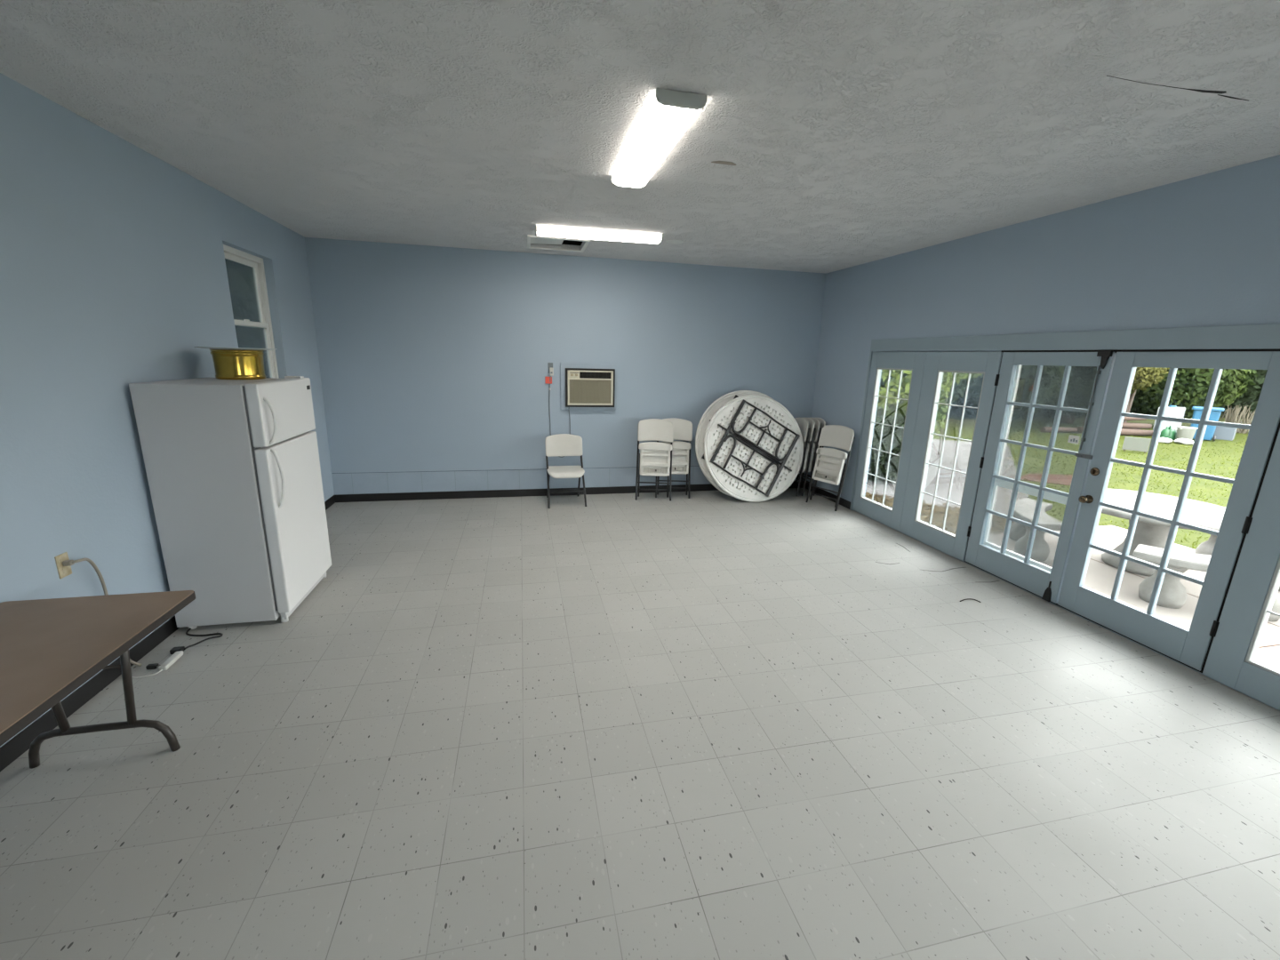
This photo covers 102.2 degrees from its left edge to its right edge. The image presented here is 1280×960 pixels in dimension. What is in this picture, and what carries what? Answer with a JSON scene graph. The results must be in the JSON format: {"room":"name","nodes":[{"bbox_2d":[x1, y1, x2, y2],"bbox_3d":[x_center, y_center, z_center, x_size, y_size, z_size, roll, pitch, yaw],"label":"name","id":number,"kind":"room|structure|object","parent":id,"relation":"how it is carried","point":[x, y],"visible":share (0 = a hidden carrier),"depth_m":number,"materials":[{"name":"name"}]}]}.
{"room":"event hall","nodes":[
{"label":"event hall","id":0,"kind":"room"},
{"bbox_2d":[0,72,334,747],"bbox_3d":[-2.776,-0.085,1.492,0.140,3.065,9.685,-1,14,-13],"label":"wall","id":1,"kind":"structure","parent":0,"point":[113,268],"depth_m":2.88,"materials":[{"name":"blue paint"}]},
{"bbox_2d":[54,552,71,578],"bbox_3d":[-2.945,0.436,2.639,0.008,0.120,0.072,-1,14,-13],"label":"wall outlet","id":2,"kind":"object","parent":1,"relation":"attached to","point":[63,572],"visible":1,"depth_m":2.63,"materials":[{"name":"beige plastic"}]},
{"bbox_2d":[62,566,68,573],"bbox_3d":[-2.943,0.460,2.645,0.004,0.030,0.032,-1,14,-13],"label":"socket","id":3,"kind":"object","parent":2,"relation":"attached to","point":[65,569],"depth_m":2.64,"materials":[{"name":"beige plastic"}]},
{"bbox_2d":[0,495,335,771],"bbox_3d":[-2.767,1.331,1.947,0.006,0.100,9.485,-1,14,-13],"label":"baseboard","id":4,"kind":"structure","parent":1,"relation":"attached to","point":[20,743],"depth_m":2.73,"materials":[{"name":"black plastic"}]},
{"bbox_2d":[223,244,279,378],"bbox_3d":[-3.562,-1.392,4.677,0.060,1.288,0.872,-1,14,-13],"label":"window","id":5,"kind":"structure","parent":1,"relation":"in","point":[245,271],"depth_m":4.77,"materials":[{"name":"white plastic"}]},
{"bbox_2d":[304,237,825,494],"bbox_3d":[-0.636,-1.316,6.901,6.871,3.065,0.200,-1,14,-13],"label":"wall","id":6,"kind":"structure","parent":0,"point":[431,358],"depth_m":6.58,"materials":[{"name":"blue paint"}]},
{"bbox_2d":[547,362,552,373],"bbox_3d":[-1.150,-1.441,6.643,0.064,0.130,0.006,-1,14,-13],"label":"wall outlet","id":7,"kind":"object","parent":6,"relation":"attached to","point":[550,364],"visible":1,"depth_m":6.63,"materials":[{"name":"grey"}]},
{"bbox_2d":[548,368,570,457],"bbox_3d":[-1.051,-0.869,6.774,0.282,1.177,0.058,-1,14,-13],"label":"power cord","id":8,"kind":"object","parent":6,"relation":"attached to","point":[551,370],"visible":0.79,"depth_m":6.73,"materials":[{"name":"grey plastic"}]},
{"bbox_2d":[544,376,551,383],"bbox_3d":[-1.176,-1.286,6.653,0.085,0.088,0.003,-1,14,-13],"label":"tag","id":9,"kind":"object","parent":8,"relation":"hanging from","point":[546,378],"visible":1,"depth_m":6.65,"materials":[{"name":"red plastic"}]},
{"bbox_2d":[334,480,804,502],"bbox_3d":[-0.653,0.150,7.147,6.459,0.100,0.006,-1,14,-13],"label":"baseboard","id":10,"kind":"structure","parent":6,"relation":"attached to","point":[522,492],"depth_m":6.87,"materials":[{"name":"black plastic"}]},
{"bbox_2d":[560,362,617,409],"bbox_3d":[-0.670,-1.228,6.799,0.743,0.601,0.024,-1,14,-13],"label":"trim","id":11,"kind":"structure","parent":6,"relation":"attached to","point":[563,365],"depth_m":6.76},
{"bbox_2d":[565,368,615,407],"bbox_3d":[-0.652,-1.205,6.760,0.645,0.495,0.089,-1,14,-13],"label":"air conditioner","id":12,"kind":"object","parent":6,"relation":"attached to","point":[584,387],"visible":1,"depth_m":6.75,"materials":[{"name":"beige plastic"}]},
{"bbox_2d":[569,379,611,403],"bbox_3d":[-0.652,-1.159,6.772,0.548,0.304,0.051,-1,14,-13],"label":"grille","id":13,"kind":"object","parent":12,"relation":"attached to","point":[581,391],"depth_m":6.76,"materials":[{"name":"beige"}]},
{"bbox_2d":[579,371,611,378],"bbox_3d":[-0.582,-1.366,6.739,0.415,0.081,0.047,-1,14,-13],"label":"air vent","id":14,"kind":"object","parent":12,"relation":"attached to","point":[582,374],"depth_m":6.73,"materials":[{"name":"black plastic"}]},
{"bbox_2d":[0,488,1279,959],"bbox_3d":[0.363,1.356,2.677,6.831,0.122,9.885,-1,14,-13],"label":"floor","id":15,"kind":"structure","parent":0,"point":[708,724],"depth_m":2.42,"materials":[{"name":"tile"}]},
{"bbox_2d":[0,590,195,768],"bbox_3d":[-2.297,1.102,1.609,0.756,0.732,1.831,-1,14,-13],"label":"folding table","id":16,"kind":"object","parent":15,"relation":"on","point":[50,648],"visible":1,"depth_m":2.09,"materials":[{"name":"brown laminate"}]},
{"bbox_2d":[62,558,142,665],"bbox_3d":[-2.945,0.759,2.851,0.068,0.776,0.279,-1,14,-13],"label":"power cord","id":17,"kind":"object","parent":15,"relation":"on","point":[67,563],"visible":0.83,"depth_m":2.77,"materials":[{"name":"beige plastic"}]},
{"bbox_2d":[145,663,160,669],"bbox_3d":[-2.875,1.102,3.055,0.067,0.024,0.030,-1,14,-13],"label":"plug","id":18,"kind":"object","parent":15,"relation":"on","point":[154,666],"visible":0.98,"depth_m":3.04,"materials":[{"name":"black"}]},
{"bbox_2d":[132,650,183,678],"bbox_3d":[-2.854,1.100,3.056,0.147,0.027,0.273,9,15,29],"label":"extension cord","id":19,"kind":"object","parent":15,"relation":"on","point":[176,655],"visible":0.86,"depth_m":3.08,"materials":[{"name":"grey plastic"}]},
{"bbox_2d":[169,628,223,654],"bbox_3d":[-2.870,1.018,3.386,0.228,0.030,0.370,-5,15,-25],"label":"power cord","id":20,"kind":"object","parent":15,"relation":"on","point":[173,650],"visible":0.98,"depth_m":3.33,"materials":[{"name":"black plastic"}]},
{"bbox_2d":[128,376,331,629],"bbox_3d":[-2.796,0.104,3.732,0.728,1.657,0.850,-1,14,-13],"label":"refrigerator","id":21,"kind":"object","parent":15,"relation":"on","point":[233,469],"visible":1,"depth_m":3.36,"materials":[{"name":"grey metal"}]},
{"bbox_2d":[209,349,266,379],"bbox_3d":[-2.905,-0.838,3.745,0.310,0.204,0.310,-1,14,-13],"label":"brass pot","id":22,"kind":"object","parent":21,"relation":"on","point":[228,364],"visible":0.99,"depth_m":3.63,"materials":[{"name":"gold metal"}]},
{"bbox_2d":[193,346,277,350],"bbox_3d":[-2.901,-0.945,3.719,0.476,0.013,0.476,-1,14,-13],"label":"plate","id":23,"kind":"object","parent":22,"relation":"on","point":[209,348],"visible":1,"depth_m":3.57,"materials":[{"name":"grey"}]},
{"bbox_2d":[544,433,586,508],"bbox_3d":[-0.963,-0.132,6.646,0.489,0.873,0.541,-2,14,-15],"label":"folding chair","id":24,"kind":"object","parent":15,"relation":"on","point":[561,444],"visible":1,"depth_m":6.67,"materials":[{"name":"white plastic"}]},
{"bbox_2d":[635,418,673,500],"bbox_3d":[0.190,-0.265,6.873,0.524,1.070,0.266,-1,14,-9],"label":"folded chair","id":25,"kind":"object","parent":15,"relation":"on","point":[655,458],"visible":1,"depth_m":6.84,"materials":[{"name":"white plastic"}]},
{"bbox_2d":[655,417,692,498],"bbox_3d":[0.455,-0.289,7.008,0.524,1.070,0.266,-1,14,-10],"label":"folded chair","id":26,"kind":"object","parent":15,"relation":"on","point":[683,428],"visible":0.71,"depth_m":7.00,"materials":[{"name":"white plastic"}]},
{"bbox_2d":[695,390,774,496],"bbox_3d":[1.477,-0.487,7.118,1.501,1.461,0.407,-1,14,-11],"label":"folding table","id":27,"kind":"object","parent":15,"relation":"on","point":[713,408],"visible":0.11,"depth_m":6.98,"materials":[{"name":"white plastic"}]},
{"bbox_2d":[703,394,803,502],"bbox_3d":[1.550,-0.428,6.985,1.450,1.412,0.395,-1,14,-11],"label":"folding table","id":28,"kind":"object","parent":15,"relation":"on","point":[753,446],"visible":1,"depth_m":6.96,"materials":[{"name":"white plastic"}]},
{"bbox_2d":[792,417,809,495],"bbox_3d":[2.228,-0.351,7.407,0.148,1.082,0.489,-1,14,-9],"label":"folded chair","id":29,"kind":"object","parent":15,"relation":"on","point":[803,423],"visible":0.26,"depth_m":7.21,"materials":[{"name":"white plastic"}]},
{"bbox_2d":[793,417,815,495],"bbox_3d":[2.313,-0.353,7.426,0.148,1.082,0.489,-1,14,-9],"label":"folded chair","id":30,"kind":"object","parent":15,"relation":"on","point":[812,428],"visible":0.32,"depth_m":7.22,"materials":[{"name":"white plastic"}]},
{"bbox_2d":[792,417,821,494],"bbox_3d":[2.398,-0.355,7.445,0.148,1.082,0.489,-1,14,-9],"label":"folded chair","id":31,"kind":"object","parent":15,"relation":"on","point":[817,424],"visible":0.26,"depth_m":7.24,"materials":[{"name":"white plastic"}]},
{"bbox_2d":[797,417,825,495],"bbox_3d":[2.483,-0.358,7.464,0.148,1.082,0.489,-1,14,-9],"label":"folded chair","id":32,"kind":"object","parent":15,"relation":"on","point":[822,421],"visible":0.1,"depth_m":7.32,"materials":[{"name":"white plastic"}]},
{"bbox_2d":[805,424,854,511],"bbox_3d":[2.488,-0.176,6.742,0.248,1.065,0.489,-7,16,-32],"label":"folded chair","id":33,"kind":"object","parent":15,"relation":"on","point":[829,463],"visible":1,"depth_m":6.69,"materials":[{"name":"white plastic"}]},
{"bbox_2d":[0,0,1279,273],"bbox_3d":[0.474,-1.948,1.893,6.871,0.552,9.885,-1,14,-13],"label":"ceiling","id":34,"kind":"structure","parent":0,"point":[828,136],"depth_m":2.51,"materials":[{"name":"white paint"}]},
{"bbox_2d":[527,234,590,252],"bbox_3d":[-0.915,-2.629,5.703,0.650,0.063,0.640,-1,14,-13],"label":"ceiling hatch","id":35,"kind":"object","parent":34,"relation":"attached to","point":[531,239],"visible":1,"depth_m":5.71,"materials":[{"name":"white"}]},
{"bbox_2d":[534,224,663,244],"bbox_3d":[-0.402,-2.432,5.131,1.260,0.061,0.244,-1,14,-10],"label":"ceiling light","id":36,"kind":"object","parent":34,"relation":"attached to","point":[540,230],"visible":1,"depth_m":5.06,"materials":[{"name":"white plastic"}]},
{"bbox_2d":[610,88,707,189],"bbox_3d":[0.056,-1.904,2.971,0.244,0.061,1.250,-1,14,-13],"label":"ceiling light","id":37,"kind":"object","parent":34,"relation":"attached to","point":[670,113],"visible":1,"depth_m":2.71,"materials":[{"name":"white plastic"}]},
{"bbox_2d":[805,154,1279,510],"bbox_3d":[3.659,-0.276,3.040,0.160,3.065,9.485,-1,14,-13],"label":"wall","id":38,"kind":"structure","parent":0,"point":[1204,250],"depth_m":3.94,"materials":[{"name":"blue paint"}]},
{"bbox_2d":[805,481,850,509],"bbox_3d":[2.628,0.204,7.302,0.006,0.100,1.164,-1,14,-13],"label":"baseboard","id":39,"kind":"structure","parent":38,"relation":"attached to","point":[843,502],"depth_m":7.16,"materials":[{"name":"black plastic"}]},
{"bbox_2d":[849,351,872,510],"bbox_3d":[2.783,-0.586,6.507,0.012,2.012,0.035,-1,14,-13],"label":"trim","id":40,"kind":"structure","parent":38,"relation":"attached to","point":[870,354],"depth_m":6.49,"materials":[{"name":"grey paint"}]},
{"bbox_2d":[852,351,926,531],"bbox_3d":[2.918,-0.485,6.081,0.058,1.998,0.872,-1,14,-13],"label":"window","id":41,"kind":"structure","parent":38,"relation":"in","point":[895,378],"depth_m":6.06,"materials":[{"name":"glass"}]},
{"bbox_2d":[899,351,1002,561],"bbox_3d":[3.112,-0.280,5.241,0.058,1.998,0.895,-1,14,-13],"label":"door","id":42,"kind":"structure","parent":38,"relation":"in","point":[957,393],"depth_m":5.20,"materials":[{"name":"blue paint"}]},
{"bbox_2d":[988,364,1067,571],"bbox_3d":[3.401,-0.064,4.396,0.030,1.970,0.900,-1,14,-13],"label":"door","id":43,"kind":"structure","parent":38,"relation":"in","point":[1053,497],"depth_m":4.62,"materials":[{"name":"grey blue paint"},{"name":"glass"}]},
{"bbox_2d":[964,350,1116,603],"bbox_3d":[3.293,-0.068,4.367,0.077,1.986,0.955,-1,14,-13],"label":"door","id":44,"kind":"structure","parent":38,"relation":"in","point":[980,553],"depth_m":4.33,"materials":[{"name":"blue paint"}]},
{"bbox_2d":[1067,434,1079,444],"bbox_3d":[3.378,-0.315,4.023,0.002,0.060,0.080,-1,14,-13],"label":"sticker","id":45,"kind":"object","parent":44,"relation":"attached to","point":[1073,439],"visible":1,"depth_m":4.02,"materials":[{"name":"white paper"}]},
{"bbox_2d":[854,510,1279,711],"bbox_3d":[3.454,1.033,4.152,0.140,0.032,5.475,-1,14,-13],"label":"trim","id":46,"kind":"structure","parent":38,"relation":"attached to","point":[854,510],"depth_m":3.85,"materials":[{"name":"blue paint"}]},
{"bbox_2d":[870,323,1279,351],"bbox_3d":[3.420,-0.985,3.623,0.016,0.137,5.585,-1,14,-13],"label":"trim","id":47,"kind":"structure","parent":38,"relation":"attached to","point":[1267,335],"depth_m":3.71,"materials":[{"name":"grey paint"}]},
{"bbox_2d":[964,348,1279,672],"bbox_3d":[3.415,0.041,3.933,0.060,2.002,1.878,-1,14,-13],"label":"trim","id":48,"kind":"structure","parent":38,"relation":"attached to","point":[1250,349],"depth_m":3.28,"materials":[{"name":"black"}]},
{"bbox_2d":[1057,351,1279,671],"bbox_3d":[3.478,0.151,3.481,0.115,1.976,0.943,-1,14,-13],"label":"door","id":49,"kind":"structure","parent":38,"relation":"in","point":[1189,647],"depth_m":3.42,"materials":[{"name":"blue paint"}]},
{"bbox_2d":[1202,429,1279,710],"bbox_3d":[3.717,0.361,2.624,0.058,1.998,0.896,-1,14,-13],"label":"door","id":50,"kind":"structure","parent":38,"relation":"in","point":[1255,583],"depth_m":3.03,"materials":[{"name":"grey paint"}]},
{"label":"outside","id":51,"kind":"structure","parent":0,"visible":0},
{"bbox_2d":[1020,472,1072,485],"bbox_3d":[7.757,0.000,9.728,1.239,0.088,1.218,10,16,30],"label":"dirt path","id":52,"kind":"structure","parent":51,"point":[1061,479],"depth_m":9.64,"materials":[{"name":"brown soil"}]},
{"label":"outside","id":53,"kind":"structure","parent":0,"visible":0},
{"bbox_2d":[1000,414,1248,549],"bbox_3d":[29.121,-0.995,17.044,55.667,0.380,70.000,-1,14,-13],"label":"ground","id":54,"kind":"structure","parent":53,"point":[1194,537],"depth_m":11.32,"materials":[{"name":"green plant"}]},
{"bbox_2d":[1011,364,1082,419],"bbox_3d":[12.495,-4.609,17.482,6.463,5.674,3.617,-1,14,-13],"label":"evergreen tree","id":55,"kind":"object","parent":54,"relation":"on","point":[1049,378],"visible":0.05,"depth_m":16.73,"materials":[{"name":"green plant"}]},
{"bbox_2d":[1040,426,1077,432],"bbox_3d":[13.656,-1.607,16.596,1.611,0.186,0.217,0,14,-7],"label":"log","id":56,"kind":"object","parent":54,"relation":"on","point":[1044,429],"visible":0.59,"depth_m":16.52,"materials":[{"name":"brown wood"}]},
{"bbox_2d":[1027,366,1139,423],"bbox_3d":[16.293,-4.992,19.009,6.982,5.926,3.725,0,13,-6],"label":"evergreen tree","id":57,"kind":"object","parent":54,"relation":"on","point":[1079,394],"visible":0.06,"depth_m":18.36,"materials":[{"name":"green plant"}]},
{"bbox_2d":[1076,426,1153,435],"bbox_3d":[15.047,-1.532,16.356,2.110,0.226,0.255,3,14,7],"label":"log","id":58,"kind":"object","parent":54,"relation":"on","point":[1124,432],"visible":0.55,"depth_m":16.21,"materials":[{"name":"brown wood"}]},
{"bbox_2d":[1082,420,1151,428],"bbox_3d":[15.140,-1.750,16.377,1.910,0.206,0.236,4,14,5],"label":"log","id":59,"kind":"object","parent":58,"relation":"on","point":[1125,425],"visible":0.49,"depth_m":16.25,"materials":[{"name":"brown wood"}]},
{"bbox_2d":[1084,416,1146,420],"bbox_3d":[15.043,-1.957,16.324,1.709,0.167,0.199,2,13,7],"label":"log","id":60,"kind":"object","parent":59,"relation":"on","point":[1125,418],"visible":0.3,"depth_m":16.20,"materials":[{"name":"brown wood"}]},
{"bbox_2d":[1015,373,1244,418],"bbox_3d":[21.492,-3.804,20.694,34.257,3.304,14.231,4,14,12],"label":"undergrowth","id":61,"kind":"object","parent":54,"relation":"on","point":[1042,412],"visible":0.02,"depth_m":21.52,"materials":[{"name":"green plant"}]},
{"bbox_2d":[1121,436,1151,453],"bbox_3d":[12.578,-0.895,13.092,0.480,0.368,0.060,14,18,42],"label":"board","id":62,"kind":"object","parent":54,"relation":"on","point":[1132,444],"visible":0.99,"depth_m":13.06,"materials":[{"name":"grey"}]},
{"bbox_2d":[1123,367,1169,422],"bbox_3d":[16.578,-3.584,17.201,2.270,3.928,1.695,-1,14,-13],"label":"tree","id":63,"kind":"object","parent":54,"relation":"on","point":[1142,378],"visible":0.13,"depth_m":16.85,"materials":[{"name":"green plant"}]},
{"bbox_2d":[1158,437,1172,443],"bbox_3d":[15.216,-1.171,15.022,0.604,0.151,0.394,-8,16,-35],"label":"sack","id":64,"kind":"object","parent":54,"relation":"on","point":[1164,440],"visible":0.81,"depth_m":14.85,"materials":[{"name":"grey"}]},
{"bbox_2d":[1150,405,1185,436],"bbox_3d":[16.731,-1.867,16.339,0.768,0.976,0.624,-11,18,-42],"label":"tote","id":65,"kind":"object","parent":54,"relation":"on","point":[1172,411],"visible":0.54,"depth_m":16.02,"materials":[{"name":"grey plastic"}]},
{"bbox_2d":[1160,425,1176,439],"bbox_3d":[16.093,-1.455,15.734,0.356,0.421,0.614,11,17,36],"label":"watering can","id":66,"kind":"object","parent":54,"relation":"on","point":[1168,433],"visible":0.86,"depth_m":15.54,"materials":[{"name":"green plastic"}]},
{"bbox_2d":[1173,438,1193,444],"bbox_3d":[15.643,-1.122,14.869,0.396,0.151,0.607,10,16,30],"label":"sack","id":67,"kind":"object","parent":54,"relation":"on","point":[1183,441],"visible":0.98,"depth_m":14.72,"materials":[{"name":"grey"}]},
{"bbox_2d":[1176,426,1197,439],"bbox_3d":[16.158,-1.351,15.300,0.435,0.424,0.426,-1,14,-13],"label":"bucket","id":68,"kind":"object","parent":54,"relation":"on","point":[1182,432],"visible":0.76,"depth_m":15.17,"materials":[{"name":"grey plastic"}]},
{"bbox_2d":[1129,368,1257,418],"bbox_3d":[19.936,-4.763,18.788,6.982,5.793,3.862,-1,14,-13],"label":"rounded tree","id":69,"kind":"object","parent":54,"relation":"on","point":[1194,392],"visible":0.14,"depth_m":18.05,"materials":[{"name":"green plant"}]},
{"bbox_2d":[1190,406,1224,441],"bbox_3d":[17.264,-1.727,15.811,0.763,0.977,0.662,-11,18,-42],"label":"bin","id":70,"kind":"object","parent":54,"relation":"on","point":[1215,412],"visible":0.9,"depth_m":15.55,"materials":[{"name":"blue plastic"}]},
{"bbox_2d":[1212,423,1239,440],"bbox_3d":[18.222,-1.529,16.133,0.616,0.495,0.540,-9,17,-37],"label":"storage bin","id":71,"kind":"object","parent":54,"relation":"on","point":[1224,433],"visible":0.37,"depth_m":15.93,"materials":[{"name":"grey"}]},
{"bbox_2d":[1191,368,1267,424],"bbox_3d":[24.021,-5.144,19.260,8.174,6.548,4.558,-1,14,-13],"label":"tree","id":72,"kind":"object","parent":54,"relation":"on","point":[1251,397],"visible":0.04,"depth_m":18.91,"materials":[{"name":"green plant"}]},
{"bbox_2d":[1216,403,1255,433],"bbox_3d":[20.939,-2.134,17.967,1.340,0.968,1.370,-1,14,-13],"label":"plant","id":73,"kind":"object","parent":54,"relation":"on","point":[1228,416],"visible":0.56,"depth_m":17.91,"materials":[{"name":"brown plant"}]},
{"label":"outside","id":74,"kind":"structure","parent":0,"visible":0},
{"bbox_2d":[993,444,1031,531],"bbox_3d":[5.738,-0.147,10.315,3.179,0.192,9.992,10,16,31],"label":"path","id":75,"kind":"structure","parent":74,"point":[1002,496],"depth_m":8.43,"materials":[{"name":"grey concrete"}]},
{"bbox_2d":[990,514,1015,534],"bbox_3d":[3.981,0.318,7.687,2.512,0.054,2.982,-1,14,-13],"label":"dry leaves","id":76,"kind":"object","parent":75,"relation":"on","point":[997,524],"visible":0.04,"depth_m":6.67,"materials":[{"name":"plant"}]},
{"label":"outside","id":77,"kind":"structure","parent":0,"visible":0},
{"bbox_2d":[990,525,1279,670],"bbox_3d":[5.519,1.705,2.723,3.226,0.300,7.950,-1,14,-13],"label":"patio","id":78,"kind":"structure","parent":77,"point":[1100,577],"depth_m":4.95,"materials":[{"name":"concrete"}]},
{"bbox_2d":[1008,497,1062,561],"bbox_3d":[4.402,0.553,5.807,0.434,0.450,1.225,9,15,29],"label":"bench","id":79,"kind":"object","parent":78,"relation":"on","point":[1024,508],"visible":0.64,"depth_m":5.53,"materials":[{"name":"concrete"}]},
{"bbox_2d":[1101,488,1225,576],"bbox_3d":[5.227,0.573,5.317,1.380,0.682,1.380,-1,14,-13],"label":"patio table","id":80,"kind":"object","parent":78,"relation":"on","point":[1148,532],"visible":0.55,"depth_m":5.18,"materials":[{"name":"concrete"}]},
{"bbox_2d":[1048,543,1279,647],"bbox_3d":[5.866,1.518,2.902,3.068,0.002,7.458,-6,15,-29],"label":"joint","id":81,"kind":"object","parent":78,"relation":"on","point":[1048,543],"depth_m":4.25,"materials":[{"name":"grey concrete"}]},
{"bbox_2d":[1132,544,1279,621],"bbox_3d":[4.940,0.890,4.457,1.225,0.450,0.434,6,14,16],"label":"bench","id":82,"kind":"object","parent":78,"relation":"on","point":[1172,594],"visible":0.48,"depth_m":4.45,"materials":[{"name":"concrete"}]},
{"bbox_2d":[1194,534,1279,591],"bbox_3d":[6.169,0.739,5.231,0.434,0.450,1.225,3,14,7],"label":"bench","id":83,"kind":"object","parent":78,"relation":"on","point":[1206,548],"visible":0.12,"depth_m":5.55,"materials":[{"name":"concrete"}]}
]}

